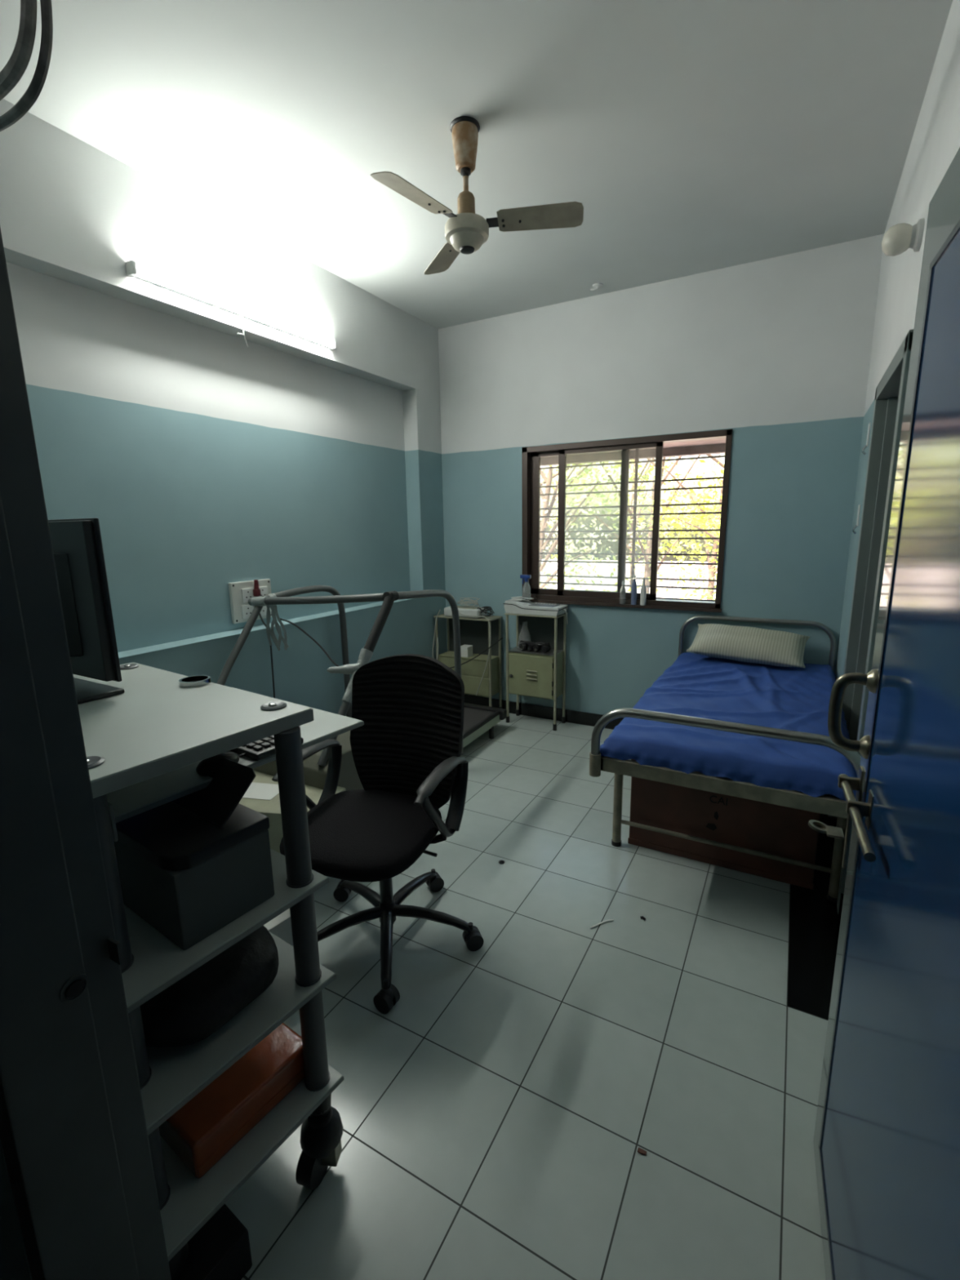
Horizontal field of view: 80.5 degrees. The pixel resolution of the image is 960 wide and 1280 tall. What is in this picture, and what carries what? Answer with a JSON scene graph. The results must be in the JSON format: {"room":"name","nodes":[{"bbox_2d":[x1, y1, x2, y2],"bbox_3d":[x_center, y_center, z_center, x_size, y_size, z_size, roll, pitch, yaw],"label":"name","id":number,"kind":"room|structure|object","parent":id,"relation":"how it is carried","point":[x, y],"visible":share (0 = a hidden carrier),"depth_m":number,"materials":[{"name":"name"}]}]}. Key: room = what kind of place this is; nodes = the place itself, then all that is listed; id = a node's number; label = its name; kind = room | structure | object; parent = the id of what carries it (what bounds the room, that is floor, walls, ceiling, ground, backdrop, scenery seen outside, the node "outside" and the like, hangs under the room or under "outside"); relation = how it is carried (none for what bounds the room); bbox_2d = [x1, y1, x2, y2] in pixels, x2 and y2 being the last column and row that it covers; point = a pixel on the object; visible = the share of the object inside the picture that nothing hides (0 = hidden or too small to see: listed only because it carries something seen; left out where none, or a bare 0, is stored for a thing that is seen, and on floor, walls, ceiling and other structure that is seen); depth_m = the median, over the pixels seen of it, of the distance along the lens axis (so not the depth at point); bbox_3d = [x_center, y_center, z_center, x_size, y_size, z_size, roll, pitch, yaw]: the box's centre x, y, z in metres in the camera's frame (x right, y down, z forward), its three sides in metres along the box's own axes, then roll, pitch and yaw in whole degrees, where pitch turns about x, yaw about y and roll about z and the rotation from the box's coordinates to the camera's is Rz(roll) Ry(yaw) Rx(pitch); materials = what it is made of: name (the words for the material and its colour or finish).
{"room":"examination room","nodes":[
{"label":"examination room","id":0,"kind":"room"},
{"bbox_2d":[0,1138,31,1279],"bbox_3d":[-0.916,-0.142,0.836,2.962,3.013,0.160,5,13,28],"label":"wall","id":1,"kind":"structure","parent":0,"point":[14,1264],"depth_m":0.81,"materials":[{"name":"paint"}]},
{"bbox_2d":[0,0,36,101],"bbox_3d":[-0.714,-0.910,0.716,0.343,0.371,0.100,5,13,28],"label":"cable","id":2,"kind":"object","parent":1,"relation":"attached to","point":[13,71],"visible":1,"depth_m":0.72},
{"bbox_2d":[0,0,53,131],"bbox_3d":[-0.657,-0.856,0.677,0.355,0.418,0.065,5,13,28],"label":"cable","id":3,"kind":"object","parent":1,"relation":"attached to","point":[33,91],"visible":1,"depth_m":0.67,"materials":[{"name":"black rubber"}]},
{"bbox_2d":[0,226,171,1279],"bbox_3d":[-0.111,0.365,0.489,1.137,2.130,0.160,5,13,28],"label":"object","id":4,"kind":"structure","parent":1,"relation":"attached to","point":[73,1133],"depth_m":0.75,"materials":[{"name":"grey"}]},
{"bbox_2d":[0,98,447,716],"bbox_3d":[-1.293,-0.611,3.199,0.276,3.013,4.013,5,13,28],"label":"wall","id":5,"kind":"structure","parent":0,"point":[205,460],"depth_m":2.91,"materials":[{"name":"paint"}]},
{"bbox_2d":[125,259,337,350],"bbox_3d":[-1.173,-1.597,2.910,0.050,0.194,1.220,5,13,28],"label":"tube light","id":6,"kind":"object","parent":5,"relation":"attached to","point":[131,268],"visible":1,"depth_m":2.75,"materials":[{"name":"grey plastic"}]},
{"bbox_2d":[228,578,271,623],"bbox_3d":[-1.289,-0.223,3.214,0.030,0.224,0.270,5,13,28],"label":"switchboard","id":7,"kind":"object","parent":5,"relation":"attached to","point":[240,593],"visible":0.66,"depth_m":3.15,"materials":[{"name":"grey plastic"}]},
{"bbox_2d":[253,579,260,596],"bbox_3d":[-1.259,-0.292,3.194,0.032,0.094,0.034,5,13,28],"label":"plug","id":8,"kind":"object","parent":7,"relation":"attached to","point":[256,591],"visible":1,"depth_m":3.18,"materials":[{"name":"red plastic"}]},
{"bbox_2d":[258,613,275,697],"bbox_3d":[-1.206,0.299,3.264,0.033,1.002,0.136,-10,14,-37],"label":"power cord","id":9,"kind":"object","parent":7,"relation":"hanging from","point":[260,615],"visible":0.37,"depth_m":3.20,"materials":[{"name":"black plastic"}]},
{"bbox_2d":[118,597,421,659],"bbox_3d":[-1.305,-0.047,3.110,0.132,0.006,3.327,5,13,28],"label":"trim","id":10,"kind":"structure","parent":5,"relation":"attached to","point":[135,652],"depth_m":3.00,"materials":[{"name":"paint"}]},
{"bbox_2d":[0,0,952,328],"bbox_3d":[0.395,-2.001,1.954,4.400,0.150,4.013,5,13,28],"label":"ceiling","id":11,"kind":"structure","parent":0,"point":[691,137],"depth_m":2.12,"materials":[{"name":"white paint"}]},
{"bbox_2d":[370,115,583,275],"bbox_3d":[-0.057,-1.735,2.139,0.808,0.430,0.775,5,13,28],"label":"ceiling fan","id":12,"kind":"object","parent":11,"relation":"hanging from","point":[466,231],"visible":1,"depth_m":2.17,"materials":[{"name":"beige metal"}]},
{"bbox_2d":[590,283,602,290],"bbox_3d":[0.750,-2.253,3.628,0.064,0.027,0.072,-6,12,-23],"label":"ceiling rose","id":13,"kind":"object","parent":11,"relation":"attached to","point":[596,286],"visible":1,"depth_m":3.61,"materials":[{"name":"grey plastic"}]},
{"bbox_2d":[225,713,828,1279],"bbox_3d":[-0.122,1.296,1.570,4.400,0.120,6.358,5,13,28],"label":"floor","id":14,"kind":"structure","parent":0,"point":[495,1120],"depth_m":1.61,"materials":[{"name":"tile"}]},
{"bbox_2d":[175,1203,252,1279],"bbox_3d":[-0.637,1.267,1.196,0.280,0.100,0.160,7,14,34],"label":"box","id":15,"kind":"object","parent":14,"relation":"on","point":[220,1250],"visible":0.32,"depth_m":1.15,"materials":[{"name":"black plastic"}]},
{"bbox_2d":[73,662,364,1279],"bbox_3d":[-0.713,0.681,1.452,0.856,1.151,0.776,7,14,34],"label":"trolley","id":16,"kind":"object","parent":14,"relation":"on","point":[145,744],"visible":0.55,"depth_m":1.15,"materials":[{"name":"white laminate"}]},
{"bbox_2d":[48,517,124,704],"bbox_3d":[-1.078,-0.081,1.363,0.520,0.405,0.130,6,13,29],"label":"monitor","id":17,"kind":"object","parent":16,"relation":"on","point":[77,543],"visible":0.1,"depth_m":1.28,"materials":[{"name":"black plastic"}]},
{"bbox_2d":[114,758,274,950],"bbox_3d":[-0.632,0.403,1.195,0.374,0.264,0.215,7,14,34],"label":"printer","id":18,"kind":"object","parent":16,"relation":"on","point":[190,865],"visible":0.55,"depth_m":1.10,"materials":[{"name":"grey plastic"}]},
{"bbox_2d":[178,675,211,687],"bbox_3d":[-0.712,0.103,1.418,0.072,0.012,0.072,7,14,34],"label":"tape roll","id":19,"kind":"object","parent":16,"relation":"on","point":[186,682],"visible":1,"depth_m":1.41,"materials":[{"name":"white plastic"}]},
{"bbox_2d":[139,925,279,1047],"bbox_3d":[-0.649,0.713,1.253,0.400,0.123,0.310,7,14,34],"label":"laptop bag","id":20,"kind":"object","parent":16,"relation":"on","point":[197,1006],"visible":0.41,"depth_m":1.13,"materials":[{"name":"black fabric"}]},
{"bbox_2d":[195,751,246,776],"bbox_3d":[-0.579,0.260,1.319,0.086,0.045,0.217,-2,11,-5],"label":"mouse","id":21,"kind":"object","parent":16,"relation":"on","point":[207,766],"visible":0.56,"depth_m":1.23,"materials":[{"name":"black plastic"}]},
{"bbox_2d":[121,848,327,1007],"bbox_3d":[-0.799,0.524,1.317,0.835,0.016,0.425,7,14,34],"label":"shelf","id":22,"kind":"object","parent":16,"relation":"attached to","point":[155,963],"depth_m":1.06,"materials":[{"name":"white laminate"}]},
{"bbox_2d":[159,1022,305,1178],"bbox_3d":[-0.588,1.006,1.313,0.262,0.088,0.285,7,14,34],"label":"box","id":23,"kind":"object","parent":16,"relation":"on","point":[206,1128],"visible":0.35,"depth_m":1.22,"materials":[{"name":"orange cardboard"}]},
{"bbox_2d":[106,687,364,822],"bbox_3d":[-0.760,0.252,1.475,0.691,0.015,0.709,5,13,28],"label":"tabletop","id":24,"kind":"object","parent":16,"relation":"on","point":[135,799],"depth_m":1.20,"materials":[{"name":"grey laminate"}]},
{"bbox_2d":[140,932,334,1129],"bbox_3d":[-0.795,0.764,1.365,0.835,0.016,0.425,7,14,34],"label":"shelf","id":25,"kind":"object","parent":16,"relation":"attached to","point":[175,1075],"depth_m":1.12,"materials":[{"name":"white laminate"}]},
{"bbox_2d":[160,1064,342,1257],"bbox_3d":[-0.790,1.041,1.421,0.835,0.016,0.425,7,14,34],"label":"shelf","id":26,"kind":"object","parent":16,"relation":"attached to","point":[189,1202],"depth_m":1.16,"materials":[{"name":"white laminate"}]},
{"bbox_2d":[229,734,303,760],"bbox_3d":[-0.640,0.233,1.456,0.420,0.024,0.130,7,14,34],"label":"keyboard","id":27,"kind":"object","parent":16,"relation":"on","point":[262,748],"visible":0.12,"depth_m":1.32,"materials":[{"name":"black plastic"}]},
{"bbox_2d":[263,908,293,946],"bbox_3d":[-0.715,1.032,1.967,0.220,0.260,0.160,8,14,37],"label":"carton","id":28,"kind":"object","parent":14,"relation":"on","point":[280,926],"visible":0.06,"depth_m":1.86,"materials":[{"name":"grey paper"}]},
{"bbox_2d":[216,585,506,853],"bbox_3d":[-0.602,0.271,3.339,0.932,1.208,2.255,5,13,28],"label":"treadmill","id":29,"kind":"object","parent":14,"relation":"on","point":[478,719],"visible":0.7,"depth_m":2.86,"materials":[{"name":"grey paint"}]},
{"bbox_2d":[242,782,279,799],"bbox_3d":[-0.965,0.657,2.473,0.200,0.002,0.140,1,12,12],"label":"paper slip","id":30,"kind":"object","parent":29,"relation":"on","point":[263,791],"visible":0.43,"depth_m":2.46,"materials":[{"name":"grey paper"}]},
{"bbox_2d":[253,730,364,791],"bbox_3d":[-0.831,0.642,2.978,0.790,0.430,0.720,5,13,28],"label":"shelf","id":31,"kind":"object","parent":29,"relation":"attached to","point":[315,766],"depth_m":2.55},
{"bbox_2d":[280,617,338,666],"bbox_3d":[-0.824,0.021,2.868,0.656,0.218,0.048,9,15,40],"label":"cord","id":32,"kind":"object","parent":29,"relation":"hanging from","point":[281,619],"visible":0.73,"depth_m":2.91,"materials":[{"name":"black plastic"}]},
{"bbox_2d":[271,653,484,1013],"bbox_3d":[-0.341,0.611,2.064,0.711,1.035,0.683,3,12,20],"label":"office chair","id":33,"kind":"object","parent":14,"relation":"on","point":[409,763],"visible":0.94,"depth_m":2.11,"materials":[{"name":"black fabric"}]},
{"bbox_2d":[433,613,502,708],"bbox_3d":[-0.093,0.201,4.662,0.523,0.806,0.209,5,13,28],"label":"locker","id":34,"kind":"object","parent":14,"relation":"on","point":[475,632],"visible":0.54,"depth_m":4.60,"materials":[{"name":"beige metal"}]},
{"bbox_2d":[432,609,440,660],"bbox_3d":[-0.353,0.011,4.624,0.077,0.522,0.029,2,12,15],"label":"wire","id":35,"kind":"object","parent":34,"relation":"hanging from","point":[437,644],"visible":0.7,"depth_m":4.62,"materials":[{"name":"grey"}]},
{"bbox_2d":[444,605,487,617],"bbox_3d":[-0.117,-0.231,4.580,0.320,0.074,0.160,5,13,28],"label":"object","id":36,"kind":"object","parent":34,"relation":"on","point":[468,611],"visible":0.73,"depth_m":4.50,"materials":[{"name":"white plastic"}]},
{"bbox_2d":[457,597,479,607],"bbox_3d":[-0.092,-0.306,4.543,0.211,0.073,0.078,5,13,28],"label":"cable tangle","id":37,"kind":"object","parent":36,"relation":"on","point":[473,602],"visible":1,"depth_m":4.54,"materials":[{"name":"grey plastic"}]},
{"bbox_2d":[457,610,490,695],"bbox_3d":[-0.058,0.098,4.492,0.343,0.696,0.032,8,14,36],"label":"wire","id":38,"kind":"object","parent":36,"relation":"hanging from","point":[458,611],"visible":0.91,"depth_m":4.42,"materials":[{"name":"grey"}]},
{"bbox_2d":[460,644,472,657],"bbox_3d":[-0.113,0.089,4.613,0.080,0.085,0.085,5,13,28],"label":"carton","id":39,"kind":"object","parent":34,"relation":"on","point":[466,651],"visible":0.8,"depth_m":4.58,"materials":[{"name":"white cardboard"}]},
{"bbox_2d":[433,613,502,621],"bbox_3d":[-0.100,-0.188,4.584,0.523,0.012,0.209,5,13,28],"label":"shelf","id":40,"kind":"object","parent":34,"relation":"on","point":[491,618],"depth_m":4.52,"materials":[{"name":"beige metal"}]},
{"bbox_2d":[438,650,498,661],"bbox_3d":[-0.098,0.130,4.641,0.475,0.005,0.174,5,13,28],"label":"shelf","id":41,"kind":"object","parent":34,"relation":"attached to","point":[449,655],"depth_m":4.62,"materials":[{"name":"beige metal"}]},
{"bbox_2d":[450,637,502,668],"bbox_3d":[-0.059,0.112,4.462,0.524,0.308,0.021,5,13,27],"label":"power cord","id":42,"kind":"object","parent":34,"relation":"hanging from","point":[501,637],"visible":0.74,"depth_m":4.42,"materials":[{"name":"black plastic"}]},
{"bbox_2d":[477,606,493,616],"bbox_3d":[0.040,-0.228,4.497,0.116,0.073,0.119,-5,12,-19],"label":"cable tangle","id":43,"kind":"object","parent":34,"relation":"on","point":[484,607],"visible":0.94,"depth_m":4.47,"materials":[{"name":"black plastic"}]},
{"bbox_2d":[504,612,567,730],"bbox_3d":[0.427,0.222,4.361,0.426,0.868,0.230,5,13,28],"label":"locker","id":44,"kind":"object","parent":14,"relation":"on","point":[539,674],"visible":0.95,"depth_m":4.31,"materials":[{"name":"beige metal"}]},
{"bbox_2d":[517,621,531,649],"bbox_3d":[0.345,-0.037,4.383,0.110,0.210,0.110,5,13,28],"label":"plastic bag","id":45,"kind":"object","parent":44,"relation":"on","point":[524,635],"visible":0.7,"depth_m":4.35,"materials":[{"name":"white plastic"}]},
{"bbox_2d":[519,640,551,653],"bbox_3d":[0.411,0.047,4.307,0.255,0.069,0.093,5,13,28],"label":"clamps","id":46,"kind":"object","parent":44,"relation":"on","point":[544,647],"visible":1,"depth_m":4.28,"materials":[{"name":"black plastic"}]},
{"bbox_2d":[502,598,568,616],"bbox_3d":[0.421,-0.250,4.263,0.449,0.095,0.202,5,13,28],"label":"machine","id":47,"kind":"object","parent":44,"relation":"on","point":[513,606],"visible":0.97,"depth_m":4.20,"materials":[{"name":"white plastic"}]},
{"bbox_2d":[509,596,533,600],"bbox_3d":[0.320,-0.317,4.311,0.178,0.022,0.092,5,13,28],"label":"crumpled paper","id":48,"kind":"object","parent":47,"relation":"on","point":[513,597],"visible":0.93,"depth_m":4.32,"materials":[{"name":"grey paper"}]},
{"bbox_2d":[520,574,531,599],"bbox_3d":[0.346,-0.400,4.307,0.085,0.190,0.064,5,13,28],"label":"spray bottle","id":49,"kind":"object","parent":47,"relation":"on","point":[526,588],"visible":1,"depth_m":4.29,"materials":[{"name":"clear plastic"}]},
{"bbox_2d":[562,608,568,624],"bbox_3d":[0.623,-0.171,4.158,0.049,0.114,0.031,-1,11,-2],"label":"wire","id":50,"kind":"object","parent":47,"relation":"attached to","point":[562,609],"visible":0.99,"depth_m":4.15,"materials":[{"name":"grey"}]},
{"bbox_2d":[507,646,563,655],"bbox_3d":[0.423,0.082,4.330,0.378,0.005,0.186,5,13,28],"label":"shelf","id":51,"kind":"object","parent":44,"relation":"attached to","point":[515,651],"depth_m":4.29,"materials":[{"name":"silver metal"}]},
{"bbox_2d":[504,612,567,617],"bbox_3d":[0.422,-0.199,4.280,0.426,0.012,0.221,5,13,28],"label":"tray","id":52,"kind":"object","parent":44,"relation":"on","point":[563,615],"depth_m":4.20,"materials":[{"name":"white metal"}]},
{"bbox_2d":[590,919,613,928],"bbox_3d":[0.470,1.095,2.195,0.109,0.002,0.015,-6,12,-23],"label":"plastic shred","id":53,"kind":"object","parent":14,"relation":"on","point":[611,919],"visible":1,"depth_m":2.19,"materials":[{"name":"white plastic"}]},
{"bbox_2d":[637,1147,646,1155],"bbox_3d":[0.399,1.258,1.396,0.021,0.005,0.011,5,13,28],"label":"crumb","id":54,"kind":"object","parent":14,"relation":"on","point":[640,1150],"visible":1,"depth_m":1.39,"materials":[{"name":"brown food"}]},
{"bbox_2d":[627,759,820,889],"bbox_3d":[1.233,0.735,2.841,0.776,0.435,0.754,5,13,28],"label":"wooden box","id":55,"kind":"object","parent":14,"relation":"on","point":[778,830],"visible":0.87,"depth_m":2.51,"materials":[{"name":"brown paint"}]},
{"bbox_2d":[589,614,860,902],"bbox_3d":[1.330,0.469,2.950,0.974,0.910,1.880,5,13,28],"label":"hospital bed","id":56,"kind":"object","parent":14,"relation":"on","point":[823,804],"visible":0.48,"depth_m":2.23,"materials":[{"name":"grey paint"}]},
{"bbox_2d":[589,751,600,777],"bbox_3d":[0.481,0.518,2.370,0.047,0.094,0.047,5,13,28],"label":"socket","id":57,"kind":"object","parent":56,"relation":"attached to","point":[594,757],"depth_m":2.35,"materials":[{"name":"grey paint"}]},
{"bbox_2d":[600,652,857,800],"bbox_3d":[1.325,0.311,2.919,0.941,0.147,1.827,5,13,28],"label":"sheet","id":58,"kind":"object","parent":56,"relation":"on","point":[796,699],"visible":0.87,"depth_m":2.45,"materials":[{"name":"blue fabric"}]},
{"bbox_2d":[686,623,809,667],"bbox_3d":[1.663,0.026,3.531,0.662,0.198,0.320,6,13,30],"label":"pillow","id":59,"kind":"object","parent":58,"relation":"on","point":[738,643],"visible":1,"depth_m":3.45,"materials":[{"name":"beige fabric"}]},
{"bbox_2d":[438,234,884,715],"bbox_3d":[1.059,-0.821,4.053,3.244,3.013,0.200,5,13,28],"label":"wall","id":60,"kind":"structure","parent":0,"point":[775,352],"depth_m":3.64,"materials":[{"name":"paint"}]},
{"bbox_2d":[464,694,624,729],"bbox_3d":[0.962,0.620,4.287,2.837,0.100,0.012,5,13,28],"label":"baseboard","id":61,"kind":"structure","parent":60,"relation":"attached to","point":[526,709],"depth_m":4.52,"materials":[{"name":"black stone"}]},
{"bbox_2d":[521,428,733,612],"bbox_3d":[0.985,-0.821,4.049,1.460,1.152,0.192,5,13,28],"label":"window","id":62,"kind":"structure","parent":60,"relation":"in","point":[531,455],"depth_m":4.07,"materials":[{"name":"brown metal"}]},
{"bbox_2d":[619,580,626,604],"bbox_3d":[1.016,-0.338,4.036,0.042,0.165,0.041,5,13,28],"label":"bottle","id":63,"kind":"object","parent":62,"relation":"on","point":[623,592],"visible":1,"depth_m":4.02,"materials":[{"name":"white plastic"}]},
{"bbox_2d":[631,573,636,604],"bbox_3d":[1.086,-0.356,3.993,0.038,0.215,0.037,5,13,28],"label":"bottle","id":64,"kind":"object","parent":62,"relation":"on","point":[633,594],"visible":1,"depth_m":3.98,"materials":[{"name":"blue plastic"}]},
{"bbox_2d":[640,578,646,605],"bbox_3d":[1.142,-0.336,3.966,0.040,0.185,0.039,5,13,28],"label":"bottle","id":65,"kind":"object","parent":62,"relation":"on","point":[643,590],"visible":1,"depth_m":3.96,"materials":[{"name":"grey plastic"}]},
{"bbox_2d":[540,438,725,466],"bbox_3d":[1.190,-1.483,4.238,3.500,0.205,0.482,5,13,28],"label":"sunshade","id":66,"kind":"object","parent":60,"relation":"attached to","point":[717,446],"visible":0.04,"depth_m":4.33,"materials":[{"name":"concrete"}]},
{"bbox_2d":[835,0,959,679],"bbox_3d":[1.333,-0.344,1.657,0.160,3.013,3.813,5,13,28],"label":"wall","id":67,"kind":"structure","parent":0,"point":[935,144],"depth_m":2.09,"materials":[{"name":"paint"}]},
{"bbox_2d":[786,813,839,1020],"bbox_3d":[1.488,1.047,2.368,0.338,0.002,1.490,5,13,28],"label":"trim","id":68,"kind":"structure","parent":67,"relation":"attached to","point":[814,922],"depth_m":2.09,"materials":[{"name":"black stone"}]},
{"bbox_2d":[826,794,844,928],"bbox_3d":[1.316,1.064,2.049,0.012,0.100,3.641,5,13,28],"label":"baseboard","id":69,"kind":"structure","parent":67,"relation":"attached to","point":[842,894],"depth_m":2.17,"materials":[{"name":"black stone"}]},
{"bbox_2d":[852,504,860,533],"bbox_3d":[1.976,-0.633,2.982,0.023,0.151,0.056,5,13,28],"label":"clip","id":70,"kind":"object","parent":67,"relation":"attached to","point":[859,506],"visible":1,"depth_m":2.96,"materials":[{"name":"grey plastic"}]},
{"bbox_2d":[862,422,871,454],"bbox_3d":[1.946,-1.012,2.862,0.023,0.151,0.056,5,13,28],"label":"clip","id":71,"kind":"object","parent":67,"relation":"attached to","point":[869,424],"visible":1,"depth_m":2.84,"materials":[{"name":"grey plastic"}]},
{"bbox_2d":[828,328,913,914],"bbox_3d":[1.688,-0.031,2.367,0.184,2.110,0.920,5,13,28],"label":"door","id":72,"kind":"structure","parent":67,"relation":"in","point":[891,391],"depth_m":2.59,"materials":[{"name":"grey wood"}]},
{"bbox_2d":[808,147,959,1279],"bbox_3d":[0.567,0.326,0.772,0.128,2.050,1.000,4,13,25],"label":"door","id":73,"kind":"structure","parent":67,"relation":"in","point":[886,1140],"depth_m":0.85,"materials":[{"name":"blue"}]},
{"bbox_2d":[881,217,924,256],"bbox_3d":[1.384,-1.318,1.865,0.107,0.090,0.090,5,13,28],"label":"wall lamp","id":74,"kind":"object","parent":67,"relation":"attached to","point":[899,237],"visible":1,"depth_m":1.84,"materials":[{"name":"grey plastic"}]},
{"label":"outside","id":75,"kind":"structure","parent":0,"visible":0},
{"bbox_2d":[539,559,716,599],"bbox_3d":[17.915,-2.398,33.656,80.000,0.100,66.500,5,13,28],"label":"ground","id":76,"kind":"structure","parent":75,"point":[607,569],"depth_m":48.55,"materials":[{"name":"white"}]},
{"bbox_2d":[540,464,605,578],"bbox_3d":[0.895,-5.121,20.785,8.103,10.866,7.574,-4,12,-13],"label":"tree","id":77,"kind":"object","parent":76,"relation":"on","point":[554,479],"visible":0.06,"depth_m":20.17,"materials":[{"name":"green plant"}]},
{"bbox_2d":[539,464,621,588],"bbox_3d":[1.123,-1.689,11.475,3.504,7.806,2.968,5,13,28],"label":"tree","id":78,"kind":"object","parent":76,"relation":"on","point":[545,499],"visible":0.24,"depth_m":11.27,"materials":[{"name":"green plant"}]},
{"bbox_2d":[540,460,674,558],"bbox_3d":[1.585,-3.535,15.682,7.018,9.737,5.350,5,13,28],"label":"tree","id":79,"kind":"object","parent":76,"relation":"on","point":[555,475],"visible":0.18,"depth_m":15.16,"materials":[{"name":"green plant"}]},
{"bbox_2d":[539,456,717,599],"bbox_3d":[5.423,-5.722,22.251,9.095,11.315,6.975,-3,12,-9],"label":"tree","id":80,"kind":"object","parent":76,"relation":"on","point":[650,465],"visible":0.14,"depth_m":21.86,"materials":[{"name":"green plant"}]},
{"bbox_2d":[542,454,717,599],"bbox_3d":[4.353,-2.975,14.628,5.740,8.976,6.286,5,13,28],"label":"tree","id":81,"kind":"object","parent":76,"relation":"on","point":[647,558],"visible":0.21,"depth_m":14.13,"materials":[{"name":"green plant"}]},
{"bbox_2d":[595,453,724,599],"bbox_3d":[4.960,-2.109,12.767,5.601,7.991,5.386,5,13,28],"label":"tree","id":82,"kind":"object","parent":76,"relation":"on","point":[715,546],"visible":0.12,"depth_m":12.49,"materials":[{"name":"green plant"}]},
{"bbox_2d":[616,453,724,598],"bbox_3d":[9.850,-5.463,20.320,9.399,11.427,8.811,5,13,28],"label":"tree","id":83,"kind":"object","parent":76,"relation":"on","point":[681,462],"visible":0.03,"depth_m":21.51,"materials":[{"name":"green plant"}]},
{"bbox_2d":[636,470,722,599],"bbox_3d":[5.232,-0.847,10.586,4.419,6.357,3.960,5,13,28],"label":"tree","id":84,"kind":"object","parent":76,"relation":"on","point":[665,509],"visible":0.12,"depth_m":10.68,"materials":[{"name":"green plant"}]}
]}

